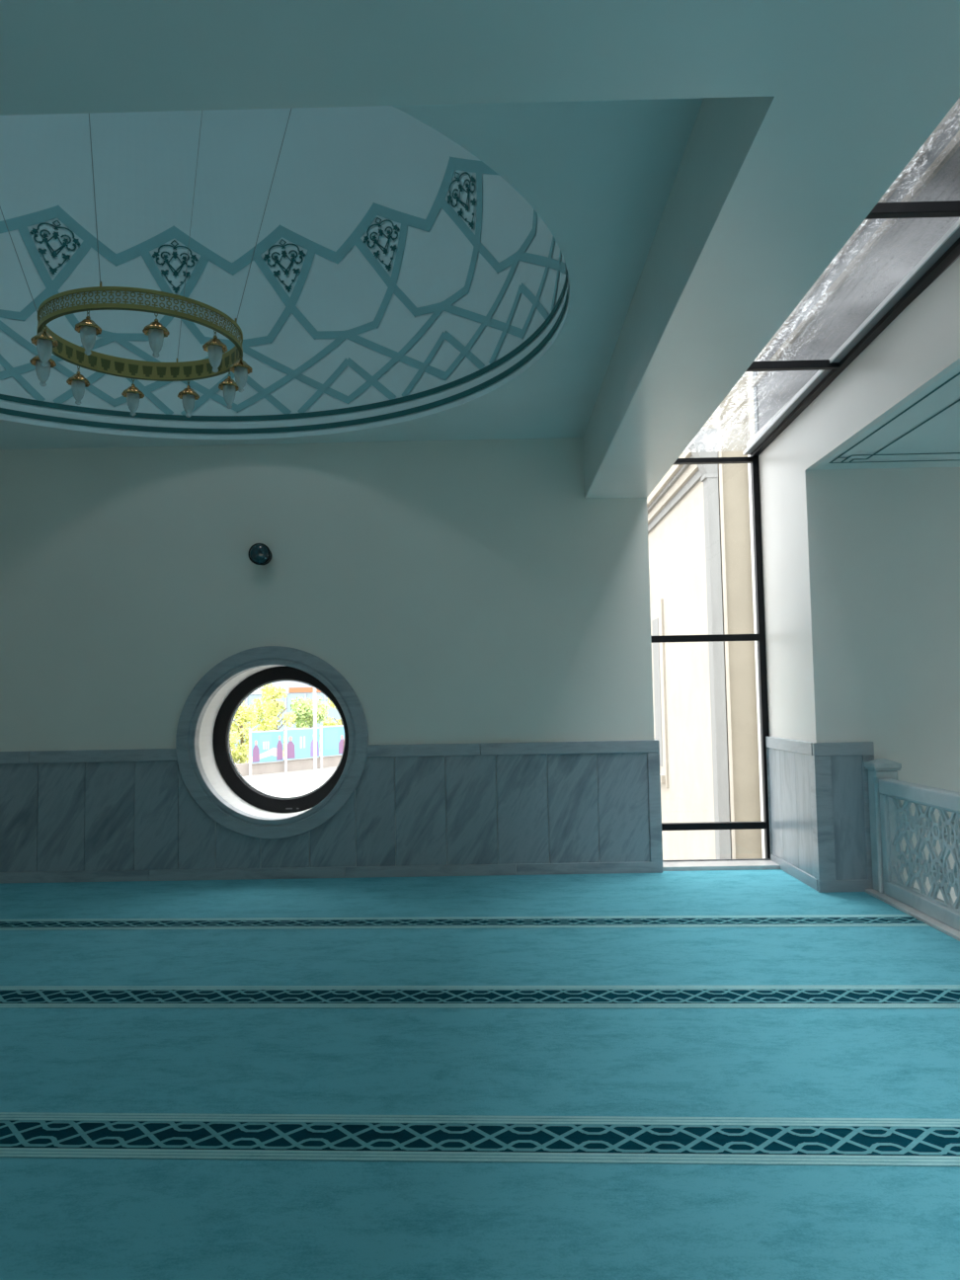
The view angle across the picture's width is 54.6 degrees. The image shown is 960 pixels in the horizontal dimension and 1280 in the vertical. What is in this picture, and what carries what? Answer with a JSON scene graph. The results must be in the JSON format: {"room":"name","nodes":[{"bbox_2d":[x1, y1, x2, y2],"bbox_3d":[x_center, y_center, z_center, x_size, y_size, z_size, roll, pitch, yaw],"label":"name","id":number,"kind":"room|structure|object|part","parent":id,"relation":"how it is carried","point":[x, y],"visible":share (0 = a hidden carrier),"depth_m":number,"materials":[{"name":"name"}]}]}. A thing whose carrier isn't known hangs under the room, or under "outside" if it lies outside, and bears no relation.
{"room":"mosque","nodes":[
{"label":"mosque","id":0,"kind":"room"},
{"bbox_2d":[0,437,653,866],"bbox_3d":[-2.035,1.652,8.563,7.196,7.550,0.648,-1,-4,1],"label":"wall","id":1,"kind":"structure","parent":0,"point":[464,591],"depth_m":8.36,"materials":[{"name":"white paint"}]},
{"bbox_2d":[247,543,271,564],"bbox_3d":[-1.961,-0.764,8.306,0.194,0.194,0.165,-1,-4,1],"label":"dome security camera","id":2,"kind":"object","parent":1,"relation":"attached to","point":[259,553],"visible":1,"depth_m":8.24,"materials":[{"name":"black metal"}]},
{"bbox_2d":[175,645,368,839],"bbox_3d":[-1.838,0.923,8.564,1.700,1.700,0.693,-1,-4,1],"label":"window","id":3,"kind":"structure","parent":1,"relation":"in","point":[208,770],"depth_m":8.26,"materials":[{"name":"grey stone"}]},
{"bbox_3d":[-1.835,0.940,8.830,1.380,1.380,0.100,-1,-4,1],"label":"frame","id":4,"kind":"part","parent":3,"relation":"part of","materials":[{"name":"black metal"}]},
{"bbox_2d":[0,738,662,883],"bbox_3d":[-2.006,1.537,8.368,7.201,1.154,0.350,-1,-4,1],"label":"wainscot","id":5,"kind":"structure","parent":1,"relation":"attached to","point":[84,815],"depth_m":8.20,"materials":[{"name":"grey stone"}]},
{"bbox_3d":[-4.808,1.058,8.283,1.618,0.106,0.057,-1,-4,1],"label":"cap rail","id":6,"kind":"part","parent":5,"relation":"part of","materials":[{"name":"grey stone"}]},
{"bbox_3d":[-4.108,1.573,8.248,0.376,0.953,0.020,-1,-4,1],"label":"marble panel","id":7,"kind":"part","parent":5,"relation":"part of","materials":[{"name":"grey stone"}]},
{"bbox_3d":[-3.708,1.566,8.245,0.416,0.953,0.020,-1,-4,1],"label":"marble panel","id":8,"kind":"part","parent":5,"relation":"part of","materials":[{"name":"grey stone"}]},
{"bbox_3d":[-3.644,2.087,8.210,1.468,0.095,0.049,-1,-4,1],"label":"rail","id":9,"kind":"part","parent":5,"relation":"part of","materials":[{"name":"grey stone"}]},
{"bbox_3d":[-3.318,1.030,8.268,1.357,0.106,0.057,-1,-4,1],"label":"cap rail","id":10,"kind":"part","parent":5,"relation":"part of","materials":[{"name":"grey stone"}]},
{"bbox_3d":[-3.278,1.558,8.240,0.436,0.953,0.020,-1,-4,1],"label":"marble panel","id":11,"kind":"part","parent":5,"relation":"part of","materials":[{"name":"grey stone"}]},
{"bbox_3d":[-2.864,1.550,8.236,0.386,0.953,0.020,-1,-4,1],"label":"marble panel","id":12,"kind":"part","parent":5,"relation":"part of","materials":[{"name":"grey stone"}]},
{"bbox_3d":[-2.504,1.542,8.222,0.326,0.953,0.001,-1,-4,1],"label":"marble panel","id":13,"kind":"part","parent":5,"relation":"part of","materials":[{"name":"grey stone"}]},
{"bbox_3d":[-2.135,1.756,8.205,0.396,0.511,0.001,-1,-4,1],"label":"marble panel","id":14,"kind":"part","parent":5,"relation":"part of","materials":[{"name":"grey stone"}]},
{"bbox_3d":[-2.044,2.057,8.194,1.728,0.095,0.049,-1,-4,1],"label":"rail","id":15,"kind":"part","parent":5,"relation":"part of","materials":[{"name":"grey stone"}]},
{"bbox_3d":[-1.719,1.808,8.197,0.426,0.392,0.001,-1,-4,1],"label":"marble panel","id":16,"kind":"part","parent":5,"relation":"part of","materials":[{"name":"grey stone"}]},
{"bbox_3d":[-1.303,1.583,8.206,0.406,0.827,0.001,-1,-4,1],"label":"marble panel","id":17,"kind":"part","parent":5,"relation":"part of","materials":[{"name":"grey stone"}]},
{"bbox_3d":[-0.924,1.513,8.206,0.346,0.953,0.001,-1,-4,1],"label":"marble panel","id":18,"kind":"part","parent":5,"relation":"part of","materials":[{"name":"grey stone"}]},
{"bbox_3d":[-0.524,1.506,8.212,0.446,0.953,0.020,-1,-4,1],"label":"marble panel","id":19,"kind":"part","parent":5,"relation":"part of","materials":[{"name":"grey stone"}]},
{"bbox_3d":[-0.519,0.977,8.240,1.039,0.106,0.057,-1,-4,1],"label":"cap rail","id":20,"kind":"part","parent":5,"relation":"part of","materials":[{"name":"grey stone"}]},
{"bbox_3d":[-0.429,2.027,8.177,1.498,0.095,0.049,-1,-4,1],"label":"rail","id":21,"kind":"part","parent":5,"relation":"part of","materials":[{"name":"grey stone"}]},
{"bbox_3d":[-0.074,1.497,8.208,0.446,0.953,0.020,-1,-4,1],"label":"marble panel","id":22,"kind":"part","parent":5,"relation":"part of","materials":[{"name":"grey stone"}]},
{"bbox_3d":[0.376,1.489,8.203,0.446,0.953,0.020,-1,-4,1],"label":"marble panel","id":23,"kind":"part","parent":5,"relation":"part of","materials":[{"name":"grey stone"}]},
{"bbox_3d":[0.792,0.952,8.227,1.580,0.106,0.057,-1,-4,1],"label":"cap rail","id":24,"kind":"part","parent":5,"relation":"part of","materials":[{"name":"grey stone"}]},
{"bbox_3d":[0.821,1.480,8.199,0.436,0.953,0.020,-1,-4,1],"label":"marble panel","id":25,"kind":"part","parent":5,"relation":"part of","materials":[{"name":"grey stone"}]},
{"bbox_3d":[0.961,2.001,8.163,1.280,0.095,0.049,-1,-4,1],"label":"rail","id":26,"kind":"part","parent":5,"relation":"part of","materials":[{"name":"grey stone"}]},
{"bbox_3d":[1.263,1.472,8.194,0.441,0.953,0.020,-1,-4,1],"label":"marble panel","id":27,"kind":"part","parent":5,"relation":"part of","materials":[{"name":"grey stone"}]},
{"bbox_2d":[0,869,959,1279],"bbox_3d":[1.721,3.233,0.948,14.800,3.305,14.335,-1,-4,1],"label":"floor","id":28,"kind":"structure","parent":0,"point":[695,1075],"depth_m":3.78,"materials":[{"name":"teal carpet"}]},
{"bbox_2d":[864,758,959,940],"bbox_3d":[3.063,1.269,4.577,0.244,1.030,5.323,-1,-4,1],"label":"railing","id":29,"kind":"object","parent":28,"relation":"on","point":[889,858],"visible":1,"depth_m":6.54,"materials":[{"name":"grey stone"}]},
{"bbox_3d":[3.110,1.460,7.138,0.170,0.923,0.170,-1,-4,1],"label":"newel post","id":30,"kind":"part","parent":29,"relation":"part of","materials":[{"name":"grey stone"}]},
{"bbox_3d":[3.054,0.949,4.505,0.110,0.110,5.140,-1,-4,1],"label":"rail","id":31,"kind":"part","parent":29,"relation":"part of","materials":[{"name":"grey stone"}]},
{"bbox_3d":[3.068,1.704,4.458,0.100,0.103,5.140,-1,-4,1],"label":"rail","id":32,"kind":"part","parent":29,"relation":"part of","materials":[{"name":"grey stone"}]},
{"bbox_3d":[3.058,1.328,4.499,0.046,0.672,4.974,-1,-4,1],"label":"lattice panel","id":33,"kind":"part","parent":29,"relation":"part of","materials":[{"name":"grey stone"}]},
{"bbox_2d":[0,0,959,498],"bbox_3d":[-2.201,-3.511,1.722,7.196,3.746,14.950,-1,-4,1],"label":"ceiling","id":34,"kind":"structure","parent":0,"point":[590,220],"depth_m":5.21,"materials":[{"name":"paint"}]},
{"bbox_2d":[0,108,291,417],"bbox_3d":[-2.332,-3.179,5.550,2.465,3.329,2.018,2,-5,-41],"label":"ring chandelier","id":35,"kind":"object","parent":34,"relation":"hanging from","point":[46,342],"visible":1,"depth_m":5.40,"materials":[{"name":"gold metal"}]},
{"bbox_2d":[689,113,959,456],"bbox_3d":[1.973,-2.402,1.526,1.114,0.474,14.590,-1,-4,1],"label":"window","id":36,"kind":"structure","parent":34,"relation":"attached to","point":[946,249],"depth_m":5.80,"materials":[{"name":"clear glass"}]},
{"bbox_3d":[2.045,-1.872,7.674,1.114,0.061,2.190,-1,-4,1],"label":"glass pane","id":37,"kind":"part","parent":36,"relation":"part of","materials":[{"name":"clear glass"}]},
{"bbox_3d":[2.021,-2.061,5.587,1.114,0.056,2.000,-1,-4,1],"label":"glass pane","id":38,"kind":"part","parent":36,"relation":"part of","materials":[{"name":"clear glass"}]},
{"bbox_3d":[2.442,-2.426,1.522,0.054,0.444,14.590,-1,-4,1],"label":"edge frame","id":39,"kind":"part","parent":36,"relation":"part of","materials":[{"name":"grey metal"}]},
{"bbox_3d":[2.501,-2.412,1.521,0.060,0.474,14.590,-1,-4,1],"label":"edge frame","id":40,"kind":"part","parent":36,"relation":"part of","materials":[{"name":"black metal"}]},
{"bbox_3d":[1.997,-2.243,3.585,1.114,0.057,2.020,-1,-4,1],"label":"glass pane","id":41,"kind":"part","parent":36,"relation":"part of","materials":[{"name":"clear glass"}]},
{"bbox_2d":[746,388,959,902],"bbox_3d":[5.915,1.180,1.353,6.645,7.300,14.980,-1,-4,1],"label":"wall","id":42,"kind":"structure","parent":0,"point":[861,567],"depth_m":7.39,"materials":[{"name":"white paint"}]},
{"bbox_2d":[765,736,874,892],"bbox_3d":[2.864,1.420,7.917,0.467,1.154,1.357,-1,-4,1],"label":"wainscot","id":43,"kind":"structure","parent":42,"relation":"attached to","point":[819,817],"depth_m":7.27,"materials":[{"name":"stone"}]},
{"bbox_3d":[2.658,1.456,8.331,0.018,0.962,0.326,-1,-4,1],"label":"marble panel","id":44,"kind":"part","parent":43,"relation":"part of","materials":[{"name":"white stone"}]},
{"bbox_3d":[2.654,1.433,7.962,0.018,0.962,0.406,-1,-4,1],"label":"marble panel","id":45,"kind":"part","parent":43,"relation":"part of","materials":[{"name":"white stone"}]},
{"bbox_3d":[2.637,0.901,7.980,0.032,0.102,1.300,-1,-4,1],"label":"cap rail","id":46,"kind":"part","parent":43,"relation":"part of","materials":[{"name":"grey stone"}]},
{"bbox_3d":[2.656,1.957,7.914,0.032,0.090,1.300,-1,-4,1],"label":"rail","id":47,"kind":"part","parent":43,"relation":"part of","materials":[{"name":"grey stone"}]},
{"bbox_3d":[2.649,1.407,7.558,0.018,0.962,0.396,-1,-4,1],"label":"marble panel","id":48,"kind":"part","parent":43,"relation":"part of","materials":[{"name":"grey stone"}]},
{"bbox_3d":[2.847,0.854,7.289,0.467,0.102,0.034,-1,-4,1],"label":"cap rail","id":49,"kind":"part","parent":43,"relation":"part of","materials":[{"name":"grey stone"}]},
{"bbox_3d":[2.866,1.910,7.223,0.467,0.090,0.034,-1,-4,1],"label":"rail","id":50,"kind":"part","parent":43,"relation":"part of","materials":[{"name":"grey stone"}]},
{"bbox_3d":[2.893,1.385,7.265,0.273,0.962,0.016,-1,-4,1],"label":"marble panel","id":51,"kind":"part","parent":43,"relation":"part of","materials":[{"name":"grey stone"}]},
{"bbox_2d":[751,97,959,434],"bbox_3d":[4.002,-3.201,1.653,2.910,1.530,14.990,-1,-4,1],"label":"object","id":52,"kind":"object","parent":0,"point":[941,155],"visible":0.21,"depth_m":6.42,"materials":[{"name":"beige stone"}]},
{"bbox_2d":[802,256,959,470],"bbox_3d":[5.797,-2.104,0.766,6.545,0.536,13.397,-1,-4,1],"label":"ceiling","id":53,"kind":"structure","parent":0,"point":[897,404],"depth_m":6.13,"materials":[{"name":"paint"}]},
{"label":"outside","id":54,"kind":"structure","parent":0,"visible":0},
{"bbox_2d":[230,746,337,798],"bbox_3d":[-9.077,9.388,74.265,100.000,0.200,130.800,-1,-4,1],"label":"ground","id":55,"kind":"structure","parent":54,"point":[294,783],"depth_m":52.27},
{"bbox_2d":[230,700,258,763],"bbox_3d":[-16.157,6.128,62.392,2.822,5.089,3.111,2,-5,-40],"label":"leafy tree","id":56,"kind":"object","parent":55,"relation":"on","point":[243,715],"visible":0.56,"depth_m":61.90,"materials":[{"name":"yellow plant"}]},
{"bbox_2d":[248,728,251,775],"bbox_3d":[-14.024,6.855,56.822,0.120,2.850,0.110,-3,-4,34],"label":"fence post","id":57,"kind":"object","parent":55,"relation":"on","point":[250,730],"visible":1,"depth_m":56.78,"materials":[{"name":"white metal"}]},
{"bbox_2d":[249,683,297,756],"bbox_3d":[-14.704,5.971,66.340,3.385,5.840,3.137,2,-5,-42],"label":"leafy tree","id":58,"kind":"object","parent":55,"relation":"on","point":[269,690],"visible":0.74,"depth_m":65.74,"materials":[{"name":"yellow plant"}]},
{"bbox_2d":[230,680,340,745],"bbox_3d":[-19.926,3.645,100.148,26.000,14.900,10.100,-1,-4,1],"label":"sky","id":59,"kind":"structure","parent":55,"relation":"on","point":[294,689],"depth_m":95.00,"materials":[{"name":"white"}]},
{"bbox_2d":[284,726,287,772],"bbox_3d":[-12.383,6.976,59.235,0.120,2.850,0.110,-3,-4,34],"label":"fence post","id":60,"kind":"object","parent":55,"relation":"on","point":[285,756],"visible":1,"depth_m":59.19,"materials":[{"name":"white metal"}]},
{"bbox_2d":[251,729,283,764],"bbox_3d":[-13.306,6.680,58.152,0.096,2.000,2.710,-3,-4,34],"label":"poster board","id":61,"kind":"object","parent":60,"relation":"attached to","point":[267,746],"visible":1,"depth_m":58.12,"materials":[{"name":"blue"}]},
{"bbox_2d":[235,755,341,776],"bbox_3d":[-11.559,8.127,61.037,0.250,0.750,22.000,-3,-4,34],"label":"wall","id":62,"kind":"structure","parent":55,"relation":"on","point":[328,761],"depth_m":59.68,"materials":[{"name":"concrete"}]},
{"bbox_2d":[290,695,329,756],"bbox_3d":[-12.829,6.554,69.336,3.760,4.986,3.363,-3,-4,29],"label":"leafy tree","id":63,"kind":"object","parent":55,"relation":"on","point":[299,707],"visible":0.53,"depth_m":69.13,"materials":[{"name":"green plant"}]},
{"bbox_2d":[313,687,317,785],"bbox_3d":[-8.913,1.804,50.088,0.170,11.900,0.170,-1,-4,1],"label":"lamp post","id":64,"kind":"object","parent":55,"relation":"on","point":[314,688],"visible":0.34,"depth_m":49.81,"materials":[{"name":"white metal"}]},
{"bbox_2d":[320,724,322,768],"bbox_3d":[-10.557,7.112,61.920,0.120,2.850,0.110,-3,-4,34],"label":"fence post","id":65,"kind":"object","parent":55,"relation":"on","point":[321,726],"visible":1,"depth_m":61.88,"materials":[{"name":"white metal"}]},
{"bbox_2d":[286,726,319,760],"bbox_3d":[-11.592,6.767,60.674,0.096,2.020,3.110,-3,-4,34],"label":"poster board","id":66,"kind":"object","parent":65,"relation":"attached to","point":[299,741],"visible":0.89,"depth_m":60.52,"materials":[{"name":"teal"}]},
{"bbox_2d":[286,736,319,758],"bbox_3d":[-11.561,6.894,60.628,0.004,1.524,2.971,-3,-4,34],"label":"artwork","id":67,"kind":"object","parent":66,"relation":"attached to","point":[296,747],"depth_m":60.49,"materials":[{"name":"blue"}]},
{"bbox_2d":[322,697,342,725],"bbox_3d":[-10.594,6.674,74.299,3.423,5.287,3.640,-3,-4,23],"label":"leafy tree","id":68,"kind":"object","parent":55,"relation":"on","point":[331,723],"visible":0.09,"depth_m":73.92,"materials":[{"name":"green plant"}]},
{"bbox_2d":[646,371,779,871],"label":"window","id":69,"kind":"structure","parent":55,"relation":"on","point":[704,693],"depth_m":16.81,"materials":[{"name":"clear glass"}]},
{"bbox_3d":[4.196,1.228,21.970,0.020,3.450,0.800,-1,-4,1],"label":"pane","id":70,"kind":"part","parent":69,"relation":"part of","materials":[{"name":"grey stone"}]},
{"bbox_3d":[4.211,3.211,21.796,0.140,0.170,1.200,-1,-4,1],"label":"sill","id":71,"kind":"part","parent":69,"relation":"part of","materials":[{"name":"beige stone"}]},
{"bbox_3d":[4.257,-2.773,29.610,0.580,0.250,25.550,-1,-4,1],"label":"cornice","id":72,"kind":"part","parent":69,"relation":"part of","materials":[{"name":"white paint"}]},
{"bbox_3d":[4.300,-2.614,29.600,0.500,0.070,25.550,-1,-4,1],"label":"cornice","id":73,"kind":"part","parent":69,"relation":"part of","materials":[{"name":"grey stone"}]},
{"bbox_3d":[4.337,-2.490,29.591,0.430,0.180,25.550,-1,-4,1],"label":"cornice","id":74,"kind":"part","parent":69,"relation":"part of","materials":[{"name":"white paint"}]},
{"bbox_3d":[4.375,-2.316,29.580,0.360,0.170,25.550,-1,-4,1],"label":"cornice","id":75,"kind":"part","parent":69,"relation":"part of","materials":[{"name":"white paint"}]},
{"bbox_3d":[-8.618,7.255,64.770,0.161,2.850,0.158,-1,-4,1],"label":"fence post","id":76,"kind":"object","parent":55,"relation":"on","visible":0},
{"bbox_2d":[322,724,344,757],"bbox_3d":[-9.711,6.871,63.444,0.096,2.050,3.310,-3,-4,34],"label":"poster board","id":77,"kind":"object","parent":76,"relation":"attached to","point":[333,736],"visible":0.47,"depth_m":63.05,"materials":[{"name":"blue"}]},
{"bbox_2d":[324,729,344,753],"bbox_3d":[-9.609,6.944,63.505,0.004,1.672,2.821,-3,-4,34],"label":"artwork","id":78,"kind":"object","parent":77,"relation":"attached to","point":[334,739],"depth_m":63.13,"materials":[{"name":"blue paper"}]}
]}

